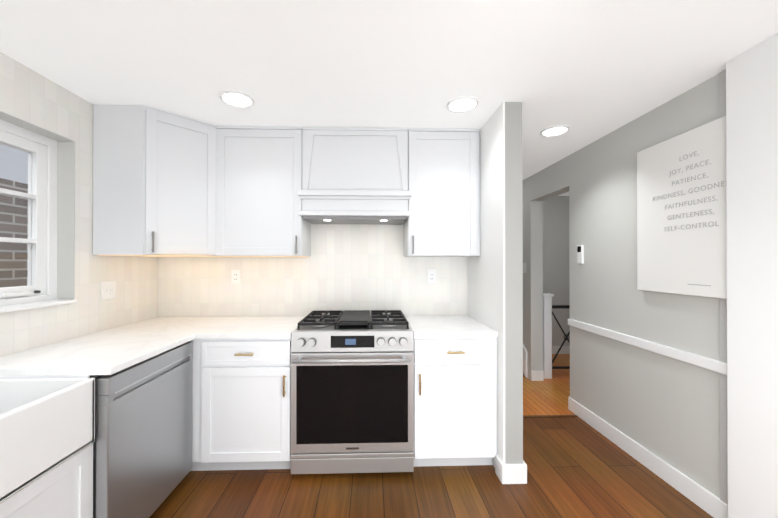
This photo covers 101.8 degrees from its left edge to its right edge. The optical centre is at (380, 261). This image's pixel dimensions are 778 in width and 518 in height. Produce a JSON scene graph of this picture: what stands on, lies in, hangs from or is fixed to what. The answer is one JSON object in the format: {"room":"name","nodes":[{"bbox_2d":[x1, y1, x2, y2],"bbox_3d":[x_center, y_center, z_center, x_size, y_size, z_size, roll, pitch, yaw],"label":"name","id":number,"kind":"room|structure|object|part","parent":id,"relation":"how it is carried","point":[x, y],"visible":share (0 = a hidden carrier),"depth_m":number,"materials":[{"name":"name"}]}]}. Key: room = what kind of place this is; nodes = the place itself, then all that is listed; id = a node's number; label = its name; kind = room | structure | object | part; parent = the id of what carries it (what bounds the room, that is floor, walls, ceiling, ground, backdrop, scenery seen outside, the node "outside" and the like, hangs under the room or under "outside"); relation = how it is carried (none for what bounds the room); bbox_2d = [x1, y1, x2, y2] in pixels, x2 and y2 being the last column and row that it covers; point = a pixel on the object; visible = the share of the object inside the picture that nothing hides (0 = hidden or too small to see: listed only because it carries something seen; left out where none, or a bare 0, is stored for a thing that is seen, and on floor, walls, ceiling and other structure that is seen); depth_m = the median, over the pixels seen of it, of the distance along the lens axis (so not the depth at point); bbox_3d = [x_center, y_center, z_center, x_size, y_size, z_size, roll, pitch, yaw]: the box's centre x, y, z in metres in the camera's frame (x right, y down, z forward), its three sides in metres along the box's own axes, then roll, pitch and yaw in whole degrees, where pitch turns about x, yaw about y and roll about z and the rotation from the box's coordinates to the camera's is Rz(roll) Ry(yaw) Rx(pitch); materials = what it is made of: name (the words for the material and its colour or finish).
{"room":"kitchen","nodes":[
{"label":"kitchen","id":0,"kind":"room"},
{"bbox_2d":[0,52,157,356],"bbox_3d":[-1.847,0.179,0.814,0.200,2.310,3.760,0,0,-2],"label":"wall","id":1,"kind":"structure","parent":0,"point":[27,94],"depth_m":1.86,"materials":[{"name":"beige tile"}]},
{"bbox_2d":[0,111,76,312],"bbox_3d":[-1.834,-0.232,1.334,0.187,0.936,0.995,0,0,-2],"label":"window","id":2,"kind":"structure","parent":1,"relation":"in","point":[42,171],"depth_m":1.76,"materials":[{"name":"white wood"}]},
{"bbox_2d":[101,281,115,299],"bbox_3d":[-1.778,0.189,2.067,0.012,0.115,0.115,0,0,-2],"label":"light switch","id":3,"kind":"object","parent":1,"relation":"attached to","point":[108,289],"visible":1,"depth_m":2.06,"materials":[{"name":"white plastic"}]},
{"bbox_2d":[93,104,219,256],"bbox_3d":[-1.481,-0.502,2.254,0.610,0.932,0.612,0,0,-2],"label":"upper cabinet","id":4,"kind":"object","parent":1,"relation":"attached to","point":[154,182],"visible":1,"depth_m":1.98,"materials":[{"name":"white wood"}]},
{"bbox_2d":[0,0,777,195],"bbox_3d":[0.849,-0.995,2.320,5.700,0.050,6.600,0,0,-2],"label":"ceiling","id":5,"kind":"structure","parent":0,"point":[587,72],"depth_m":1.49,"materials":[{"name":"white paint"}]},
{"bbox_2d":[219,90,254,107],"bbox_3d":[-0.860,-0.968,1.889,0.194,0.018,0.194,0,0,-2],"label":"recessed light","id":6,"kind":"object","parent":5,"relation":"in","point":[237,99],"visible":1,"depth_m":1.88,"materials":[{"name":"white plastic"}]},
{"bbox_2d":[446,96,478,112],"bbox_3d":[0.503,-0.967,1.952,0.194,0.018,0.194,0,0,-2],"label":"recessed light","id":7,"kind":"object","parent":5,"relation":"in","point":[462,104],"visible":0.96,"depth_m":1.95,"materials":[{"name":"white plastic"}]},
{"bbox_2d":[540,125,569,136],"bbox_3d":[1.289,-0.966,2.343,0.194,0.018,0.194,0,0,-2],"label":"recessed light","id":8,"kind":"object","parent":5,"relation":"in","point":[554,131],"visible":1,"depth_m":2.33,"materials":[{"name":"white plastic"}]},
{"bbox_2d":[149,354,712,517],"bbox_3d":[0.849,1.365,2.310,5.700,0.050,6.600,0,0,-2],"label":"floor","id":9,"kind":"structure","parent":0,"point":[577,467],"depth_m":1.86,"materials":[{"name":"brown wood"}]},
{"bbox_2d":[0,375,92,517],"bbox_3d":[-1.443,0.902,0.897,0.604,0.865,0.808,0,0,-2],"label":"base cabinet","id":10,"kind":"object","parent":9,"relation":"on","point":[64,489],"visible":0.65,"depth_m":1.18,"materials":[{"name":"white wood"}]},
{"bbox_2d":[0,315,497,375],"bbox_3d":[-0.507,0.457,1.479,2.515,0.030,2.212,0,0,-2],"label":"countertop","id":11,"kind":"structure","parent":10,"relation":"on","point":[111,351],"depth_m":1.89,"materials":[{"name":"stone"}]},
{"bbox_2d":[0,378,94,502],"bbox_3d":[-1.412,0.610,0.912,0.495,0.266,0.769,0,0,-2],"label":"sink","id":12,"kind":"object","parent":11,"relation":"in","point":[47,425],"visible":0.98,"depth_m":1.13,"materials":[{"name":"white ceramic"}]},
{"bbox_2d":[90,341,192,517],"bbox_3d":[-1.441,0.906,1.616,0.599,0.862,0.625,0,0,-2],"label":"dishwasher","id":13,"kind":"object","parent":9,"relation":"on","point":[142,455],"visible":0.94,"depth_m":1.51,"materials":[{"name":"grey metal"}]},
{"bbox_2d":[190,339,207,470],"bbox_3d":[-1.452,0.907,2.250,0.668,0.865,0.612,0,0,-2],"label":"base cabinet","id":14,"kind":"object","parent":9,"relation":"on","point":[197,465],"visible":0.11,"depth_m":1.95,"materials":[{"name":"white wood"}]},
{"bbox_2d":[201,338,291,470],"bbox_3d":[-0.841,0.907,2.241,0.549,0.865,0.666,0,0,-2],"label":"base cabinet","id":15,"kind":"object","parent":9,"relation":"on","point":[245,404],"visible":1,"depth_m":1.95,"materials":[{"name":"white wood"}]},
{"bbox_2d":[291,310,413,474],"bbox_3d":[-0.184,0.866,2.231,0.756,0.948,0.712,0,0,-2],"label":"range","id":16,"kind":"object","parent":9,"relation":"on","point":[352,391],"visible":1,"depth_m":1.94,"materials":[{"name":"silver metal"}]},
{"bbox_2d":[413,336,496,466],"bbox_3d":[0.462,0.907,2.279,0.530,0.865,0.666,0,0,-2],"label":"base cabinet","id":17,"kind":"object","parent":9,"relation":"on","point":[454,401],"depth_m":1.99,"materials":[{"name":"white wood"}]},
{"bbox_3d":[0.727,0.907,2.052,0.015,0.865,0.092,0,0,-2],"label":"right base cabinet filler panel","id":18,"kind":"part","parent":17,"relation":"part of","materials":[{"name":"white wood"}]},
{"bbox_2d":[523,415,577,417],"bbox_3d":[1.278,1.338,2.723,0.842,0.007,0.030,0,0,-2],"label":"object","id":19,"kind":"structure","parent":9,"relation":"on","point":[535,416],"depth_m":2.72,"materials":[{"name":"brown wood"}]},
{"bbox_2d":[543,293,569,378],"bbox_3d":[2.701,0.861,3.688,1.693,0.970,0.120,0,0,-2],"label":"railing","id":20,"kind":"object","parent":9,"relation":"on","point":[548,361],"visible":0.35,"depth_m":3.62,"materials":[{"name":"white"}]},
{"bbox_2d":[468,102,522,467],"bbox_3d":[0.788,0.185,2.346,0.120,2.310,0.855,0,0,-2],"label":"wall","id":21,"kind":"structure","parent":0,"point":[495,285],"depth_m":1.92,"materials":[{"name":"white paint"}]},
{"bbox_2d":[495,455,526,483],"bbox_3d":[0.790,1.283,2.312,0.154,0.115,0.833,0,0,-2],"label":"baseboard","id":22,"kind":"structure","parent":21,"relation":"attached to","point":[511,473],"depth_m":1.90,"materials":[{"name":"white wood"}]},
{"bbox_2d":[543,196,569,345],"bbox_3d":[2.715,0.195,4.672,1.830,2.310,0.100,0,0,-2],"label":"wall","id":23,"kind":"structure","parent":0,"point":[556,282],"depth_m":4.62,"materials":[{"name":"grey paint"}]},
{"bbox_2d":[552,346,569,353],"bbox_3d":[2.667,1.292,4.608,1.730,0.115,0.016,0,0,-2],"label":"baseboard","id":24,"kind":"structure","parent":23,"relation":"attached to","point":[564,349],"depth_m":4.60,"materials":[{"name":"white wood"}]},
{"bbox_2d":[522,74,719,497],"bbox_3d":[1.799,0.185,2.343,0.140,2.310,6.600,0,0,-2],"label":"wall","id":25,"kind":"structure","parent":0,"point":[665,408],"depth_m":2.23,"materials":[{"name":"grey paint"}]},
{"bbox_2d":[523,263,525,272],"bbox_3d":[1.683,0.076,3.711,0.008,0.115,0.070,0,0,-2],"label":"light switch","id":26,"kind":"object","parent":25,"relation":"attached to","point":[524,267],"visible":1,"depth_m":3.70,"materials":[{"name":"white plastic"}]},
{"bbox_2d":[523,344,526,377],"bbox_3d":[1.652,0.509,4.624,0.018,1.680,1.950,0,0,-2],"label":"trim","id":27,"kind":"structure","parent":25,"relation":"attached to","point":[524,361],"depth_m":3.68,"materials":[{"name":"white wood"}]},
{"bbox_2d":[577,245,583,263],"bbox_3d":[1.706,-0.058,2.702,0.024,0.160,0.060,0,0,-2],"label":"thermostat","id":28,"kind":"object","parent":25,"relation":"attached to","point":[580,254],"visible":0.94,"depth_m":2.69,"materials":[{"name":"white plastic"}]},
{"bbox_2d":[531,370,727,517],"bbox_3d":[1.820,1.279,1.354,0.156,0.115,4.430,0,0,-2],"label":"baseboard","id":29,"kind":"structure","parent":25,"relation":"attached to","point":[708,502],"depth_m":2.00,"materials":[{"name":"white wood"}]},
{"bbox_2d":[568,318,726,374],"bbox_3d":[1.758,0.540,1.005,0.022,0.060,3.730,0,0,-2],"label":"trim","id":30,"kind":"structure","parent":25,"relation":"attached to","point":[699,360],"depth_m":1.96,"materials":[{"name":"white wood"}]},
{"bbox_2d":[637,116,726,298],"bbox_3d":[1.727,-0.269,1.751,0.036,0.913,0.697,0,0,-2],"label":"canvas art","id":31,"kind":"object","parent":25,"relation":"attached to","point":[690,261],"depth_m":1.78,"materials":[{"name":"white fabric"}]},
{"bbox_3d":[1.709,-0.389,1.752,0.001,0.419,0.453,0,0,-2],"label":"art text","id":32,"kind":"part","parent":31,"relation":"part of"},
{"bbox_2d":[718,33,777,517],"bbox_3d":[1.724,0.181,1.308,0.069,2.310,0.635,0,0,-2],"label":"wall","id":33,"kind":"structure","parent":25,"relation":"attached to","point":[748,306],"depth_m":1.44,"materials":[{"name":"white paint"}]},
{"bbox_3d":[-0.642,0.187,2.661,2.720,2.310,0.140,0,0,-2],"label":"wall","id":34,"kind":"structure","parent":0,"visible":0},
{"bbox_2d":[216,125,310,256],"bbox_3d":[-0.876,-0.503,2.400,0.611,0.928,0.356,0,0,-2],"label":"upper cabinet","id":35,"kind":"object","parent":34,"relation":"attached to","point":[258,186],"visible":0.96,"depth_m":2.26,"materials":[{"name":"white wood"}]},
{"bbox_2d":[158,223,467,316],"bbox_3d":[-0.539,-0.036,2.592,2.520,0.965,0.006,0,0,-2],"label":"wall tile","id":36,"kind":"structure","parent":34,"relation":"attached to","point":[343,267],"depth_m":2.59,"materials":[{"name":"beige tile"}]},
{"bbox_2d":[231,270,239,283],"bbox_3d":[-1.179,0.126,2.564,0.070,0.115,0.008,0,0,-2],"label":"electrical outlet","id":37,"kind":"object","parent":36,"relation":"attached to","point":[235,276],"visible":1,"depth_m":2.56,"materials":[{"name":"white plastic"}]},
{"bbox_2d":[428,270,435,283],"bbox_3d":[0.420,0.126,2.612,0.070,0.115,0.008,0,0,-2],"label":"electrical outlet","id":38,"kind":"object","parent":36,"relation":"attached to","point":[431,276],"visible":1,"depth_m":2.61,"materials":[{"name":"white plastic"}]},
{"bbox_2d":[298,127,411,224],"bbox_3d":[-0.189,-0.634,2.416,0.808,0.666,0.366,0,0,-2],"label":"range hood","id":39,"kind":"object","parent":34,"relation":"attached to","point":[354,175],"visible":0.96,"depth_m":2.29,"materials":[{"name":"white painted wood"},{"name":"stainless steel"}]},
{"bbox_2d":[404,128,479,256],"bbox_3d":[0.458,-0.503,2.440,0.530,0.928,0.356,0,0,-2],"label":"upper cabinet","id":40,"kind":"object","parent":34,"relation":"attached to","point":[441,220],"depth_m":2.30,"materials":[{"name":"white wood"}]},
{"bbox_3d":[0.719,-0.504,2.330,0.015,0.928,0.020,0,0,-2],"label":"right cabinet filler","id":41,"kind":"part","parent":40,"relation":"part of","materials":[{"name":"white wood"}]},
{"bbox_3d":[-2.470,1.362,1.411,1.010,0.050,7.000,0,0,-2],"label":"ground","id":42,"kind":"structure","parent":0,"visible":0},
{"bbox_2d":[0,178,27,287],"bbox_3d":[-3.025,0.337,1.399,0.100,2.000,7.000,0,0,-2],"label":"brick","id":43,"kind":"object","parent":42,"relation":"on","point":[15,273],"depth_m":2.59,"materials":[{"name":"brown brick"}]}
]}

